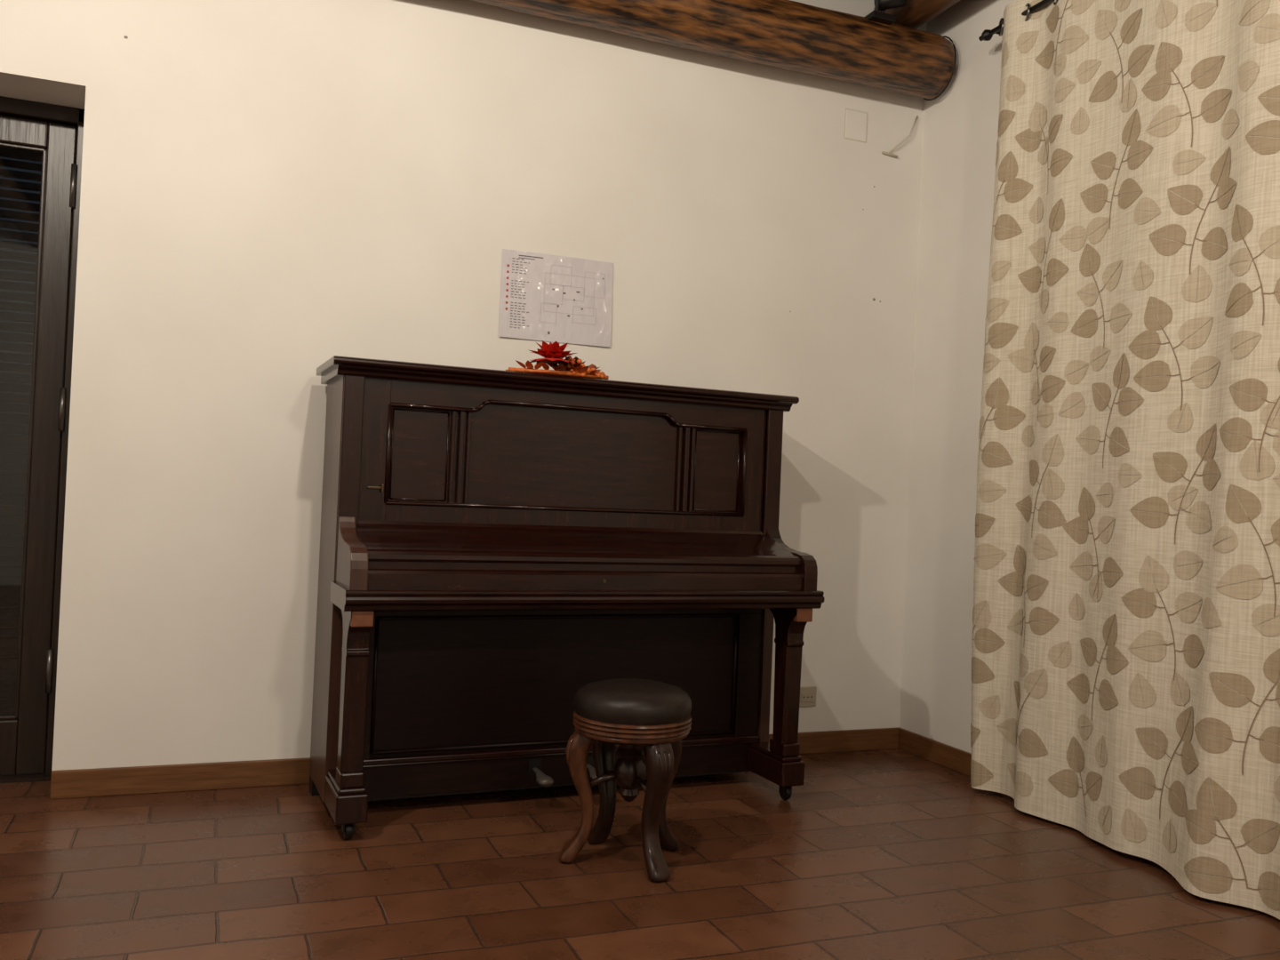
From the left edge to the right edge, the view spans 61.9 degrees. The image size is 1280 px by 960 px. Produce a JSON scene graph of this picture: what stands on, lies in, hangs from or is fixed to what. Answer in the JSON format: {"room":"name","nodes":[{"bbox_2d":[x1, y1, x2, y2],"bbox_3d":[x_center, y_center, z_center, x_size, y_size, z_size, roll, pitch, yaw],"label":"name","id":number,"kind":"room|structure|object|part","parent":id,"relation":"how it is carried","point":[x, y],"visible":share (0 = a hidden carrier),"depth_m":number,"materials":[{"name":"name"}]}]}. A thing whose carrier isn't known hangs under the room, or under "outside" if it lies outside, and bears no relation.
{"room":"music room","nodes":[
{"label":"music room","id":0,"kind":"room"},
{"bbox_2d":[0,0,926,770],"bbox_3d":[-1.551,-0.576,3.522,5.915,3.120,0.323,3,-1,-22],"label":"wall","id":1,"kind":"structure","parent":0,"point":[272,190],"depth_m":3.60,"materials":[{"name":"paint"}]},
{"bbox_2d":[0,146,42,715],"bbox_3d":[-2.329,-0.169,3.343,0.756,1.858,0.005,3,-1,-22],"label":"glass","id":2,"kind":"object","parent":1,"relation":"attached to","point":[20,171],"visible":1,"depth_m":3.46,"materials":[{"name":"grey"}]},
{"bbox_2d":[0,142,47,719],"bbox_3d":[-2.324,-0.169,3.332,0.752,1.858,0.018,3,-1,-22],"label":"bead","id":3,"kind":"object","parent":1,"relation":"attached to","point":[44,151],"visible":1,"depth_m":3.46,"materials":[{"name":"brown wood"}]},
{"bbox_2d":[0,114,77,775],"bbox_3d":[-2.329,-0.123,3.338,0.922,2.125,0.045,3,-1,-22],"label":"door frame","id":4,"kind":"structure","parent":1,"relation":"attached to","point":[23,740],"depth_m":3.47,"materials":[{"name":"brown wood"}]},
{"bbox_2d":[0,96,84,775],"bbox_3d":[-2.326,-0.144,3.333,1.016,2.188,0.075,3,-1,-22],"label":"frame","id":5,"kind":"object","parent":1,"relation":"attached to","point":[11,107],"visible":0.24,"depth_m":3.47,"materials":[{"name":"brown wood"}]},
{"bbox_2d":[45,163,77,693],"bbox_3d":[-1.880,-0.170,3.465,0.018,1.720,0.017,3,-1,-22],"label":"hinges","id":6,"kind":"object","parent":1,"relation":"attached to","point":[74,167],"visible":1,"depth_m":3.46,"materials":[{"name":"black metal"}]},
{"bbox_2d":[49,727,899,799],"bbox_3d":[-0.360,0.998,3.830,3.098,0.085,0.014,3,-1,-22],"label":"baseboard","id":7,"kind":"structure","parent":1,"relation":"attached to","point":[236,774],"depth_m":3.42,"materials":[{"name":"brown wood"}]},
{"bbox_2d":[498,248,613,347],"bbox_3d":[-0.298,-0.654,3.850,0.420,0.312,0.007,3,-1,-22],"label":"poster","id":8,"kind":"object","parent":1,"relation":"attached to","point":[544,297],"visible":1,"depth_m":3.85,"materials":[{"name":"white paper"}]},
{"bbox_2d":[799,686,816,707],"bbox_3d":[0.664,0.863,4.244,0.086,0.080,0.014,3,-1,-22],"label":"wall outlet","id":9,"kind":"object","parent":1,"relation":"attached to","point":[807,693],"visible":0.81,"depth_m":4.24,"materials":[{"name":"beige plastic"}]},
{"bbox_2d":[843,108,867,143],"bbox_3d":[0.877,-1.438,4.329,0.108,0.124,0.004,3,-1,-22],"label":"junction box cover","id":10,"kind":"object","parent":1,"relation":"attached to","point":[855,121],"visible":1,"depth_m":4.33,"materials":[{"name":"paint"}]},
{"bbox_2d":[881,115,918,158],"bbox_3d":[1.076,-1.421,4.398,0.164,0.190,0.023,3,-1,-22],"label":"cable","id":11,"kind":"object","parent":1,"relation":"attached to","point":[915,122],"visible":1,"depth_m":4.39,"materials":[{"name":"beige plastic"}]},
{"bbox_2d":[0,748,1279,959],"bbox_3d":[-0.484,1.020,0.670,5.895,0.060,7.000,3,-1,-22],"label":"floor","id":12,"kind":"structure","parent":0,"point":[892,853],"depth_m":2.76,"materials":[{"name":"tile"}]},
{"bbox_2d":[0,773,51,783],"bbox_3d":[-2.371,0.943,3.316,1.016,0.012,0.120,3,-1,-22],"label":"threshold","id":13,"kind":"object","parent":12,"relation":"on","point":[28,778],"depth_m":3.42,"materials":[{"name":"brown wood"}]},
{"bbox_2d":[308,355,824,839],"bbox_3d":[-0.227,0.355,3.497,1.592,1.370,0.640,3,-1,-24],"label":"upright piano","id":14,"kind":"object","parent":12,"relation":"on","point":[496,546],"visible":0.99,"depth_m":3.39,"materials":[{"name":"brown wood"}]},
{"bbox_3d":[-0.823,0.207,3.051,0.048,0.204,0.269,3,-1,-24],"label":"arm","id":15,"kind":"part","parent":14,"relation":"part of","materials":[{"name":"brown wood"}]},
{"bbox_3d":[-0.814,0.589,3.027,0.063,0.460,0.200,3,-1,-24],"label":"leg","id":16,"kind":"part","parent":14,"relation":"part of","materials":[{"name":"brown wood"}]},
{"bbox_2d":[367,484,383,492],"bbox_3d":[-0.794,0.025,3.206,0.050,0.025,0.016,3,-1,-24],"label":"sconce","id":17,"kind":"object","parent":14,"relation":"attached to","point":[371,488],"depth_m":3.21,"materials":[{"name":"gold metal"}]},
{"bbox_3d":[-0.678,-0.076,3.284,0.177,0.280,0.006,3,-1,-24],"label":"panel moulding","id":18,"kind":"part","parent":14,"relation":"part of","materials":[{"name":"brown wood"}]},
{"bbox_3d":[-0.237,0.651,3.488,1.258,0.419,0.012,3,-1,-24],"label":"moulding","id":19,"kind":"part","parent":14,"relation":"part of","materials":[{"name":"brown wood"}]},
{"bbox_3d":[-0.251,-0.292,3.620,1.560,0.028,0.381,3,-1,-24],"label":"cornice","id":20,"kind":"part","parent":14,"relation":"part of","materials":[{"name":"brown wood"}]},
{"bbox_2d":[505,340,608,379],"bbox_3d":[-0.265,-0.388,3.452,0.340,0.109,0.166,3,-1,-24],"label":"arrangement","id":21,"kind":"object","parent":14,"relation":"on","point":[553,354],"visible":0.99,"depth_m":3.43,"materials":[{"name":"red plant"}]},
{"bbox_3d":[-0.247,-0.317,3.615,1.592,0.025,0.402,3,-1,-24],"label":"lid","id":22,"kind":"part","parent":14,"relation":"part of","materials":[{"name":"brown wood"}]},
{"bbox_3d":[-0.242,0.881,3.474,1.444,0.027,0.034,3,-1,-24],"label":"rail moulding","id":23,"kind":"part","parent":14,"relation":"part of","materials":[{"name":"brown wood"}]},
{"bbox_3d":[-0.203,-0.055,3.488,1.396,0.448,0.018,3,-1,-24],"label":"frame","id":24,"kind":"part","parent":14,"relation":"part of","materials":[{"name":"brown wood"}]},
{"bbox_3d":[-0.236,0.690,3.483,1.444,0.600,0.022,3,-1,-24],"label":"frame","id":25,"kind":"part","parent":14,"relation":"part of","materials":[{"name":"brown wood"}]},
{"bbox_3d":[-0.198,-0.069,3.479,1.247,0.343,0.013,3,-1,-24],"label":"panel moulding","id":26,"kind":"part","parent":14,"relation":"part of","materials":[{"name":"brown wood"}]},
{"bbox_3d":[-0.195,-0.241,3.490,1.234,0.077,0.018,3,-1,-24],"label":"rail","id":27,"kind":"part","parent":14,"relation":"part of","materials":[{"name":"brown wood"}]},
{"bbox_3d":[0.266,-0.030,3.705,0.177,0.280,0.006,3,-1,-24],"label":"panel moulding","id":28,"kind":"part","parent":14,"relation":"part of","materials":[{"name":"brown wood"}]},
{"bbox_3d":[0.494,0.652,3.610,0.063,0.460,0.200,3,-1,-24],"label":"leg","id":29,"kind":"part","parent":14,"relation":"part of","materials":[{"name":"brown wood"}]},
{"bbox_3d":[0.514,0.271,3.647,0.050,0.204,0.269,3,-1,-24],"label":"arm","id":30,"kind":"part","parent":14,"relation":"part of","materials":[{"name":"brown wood"}]},
{"bbox_2d":[559,678,691,881],"bbox_3d":[-0.034,0.797,2.919,0.341,0.485,0.326,2,-1,12],"label":"stool","id":31,"kind":"object","parent":12,"relation":"on","point":[632,714],"visible":1,"depth_m":2.84,"materials":[{"name":"wood"}]},
{"bbox_3d":[-0.168,0.852,2.897,0.090,0.364,0.072,3,-1,-9],"label":"leg","id":32,"kind":"part","parent":31,"relation":"part of","materials":[{"name":"brown wood"}]},
{"bbox_3d":[-0.104,0.857,3.035,0.072,0.364,0.090,3,-1,-33],"label":"leg","id":33,"kind":"part","parent":31,"relation":"part of","materials":[{"name":"brown wood"}]},
{"bbox_2d":[574,678,691,725],"bbox_3d":[-0.019,0.597,2.921,0.322,0.084,0.322,3,-1,-22],"label":"cushion","id":34,"kind":"object","parent":31,"relation":"on","point":[619,701],"depth_m":2.81,"materials":[{"name":"leather"}]},
{"bbox_3d":[0.044,0.860,2.798,0.072,0.364,0.090,3,-1,-33],"label":"leg","id":35,"kind":"part","parent":31,"relation":"part of","materials":[{"name":"brown wood"}]},
{"bbox_3d":[0.074,0.864,3.010,0.090,0.364,0.072,3,-1,-43],"label":"leg","id":36,"kind":"part","parent":31,"relation":"part of","materials":[{"name":"brown wood"}]},
{"bbox_2d":[470,0,954,98],"bbox_3d":[-1.419,-1.793,3.265,5.660,0.252,0.248,3,-1,-22],"label":"ceiling beam","id":37,"kind":"structure","parent":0,"point":[788,35],"depth_m":3.96,"materials":[{"name":"brown wood"}]},
{"bbox_2d":[923,35,956,100],"bbox_3d":[1.199,-1.666,4.320,0.006,0.250,0.250,3,-1,-22],"label":"strap","id":38,"kind":"object","parent":37,"relation":"attached to","point":[949,38],"visible":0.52,"depth_m":4.24,"materials":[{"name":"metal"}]},
{"bbox_2d":[864,0,906,24],"bbox_3d":[0.950,-1.829,4.116,0.141,0.131,0.111,3,-1,-22],"label":"ceiling spotlight","id":39,"kind":"object","parent":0,"point":[882,5],"depth_m":4.09,"materials":[{"name":"black metal"}]},
{"bbox_2d":[874,0,959,29],"bbox_3d":[2.215,-1.899,1.473,0.199,0.201,6.280,3,-1,-22],"label":"joist","id":40,"kind":"object","parent":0,"point":[916,13],"depth_m":4.17,"materials":[{"name":"brown wood"}]},
{"bbox_2d":[899,0,1015,753],"bbox_3d":[2.389,-0.439,1.499,0.120,3.120,6.390,3,-1,-22],"label":"wall","id":41,"kind":"structure","parent":0,"point":[960,126],"depth_m":4.21,"materials":[{"name":"paint"}]},
{"bbox_2d":[897,728,971,776],"bbox_3d":[2.248,1.074,1.492,0.014,0.085,6.276,3,-1,-22],"label":"baseboard","id":42,"kind":"structure","parent":41,"relation":"attached to","point":[956,759],"depth_m":4.17,"materials":[{"name":"brown wood"}]},
{"bbox_2d":[978,0,1058,40],"bbox_3d":[1.740,-1.633,2.910,0.137,0.062,2.300,3,-1,-22],"label":"curtain rod","id":43,"kind":"object","parent":41,"relation":"attached to","point":[987,35],"visible":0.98,"depth_m":3.83,"materials":[{"name":"black metal"}]},
{"bbox_2d":[970,0,1279,919],"bbox_3d":[1.571,-0.300,2.881,0.175,2.788,2.075,3,-1,-22],"label":"curtain","id":44,"kind":"object","parent":43,"relation":"hanging from","point":[1125,660],"visible":1,"depth_m":3.15,"materials":[{"name":"fabric"}]}
]}

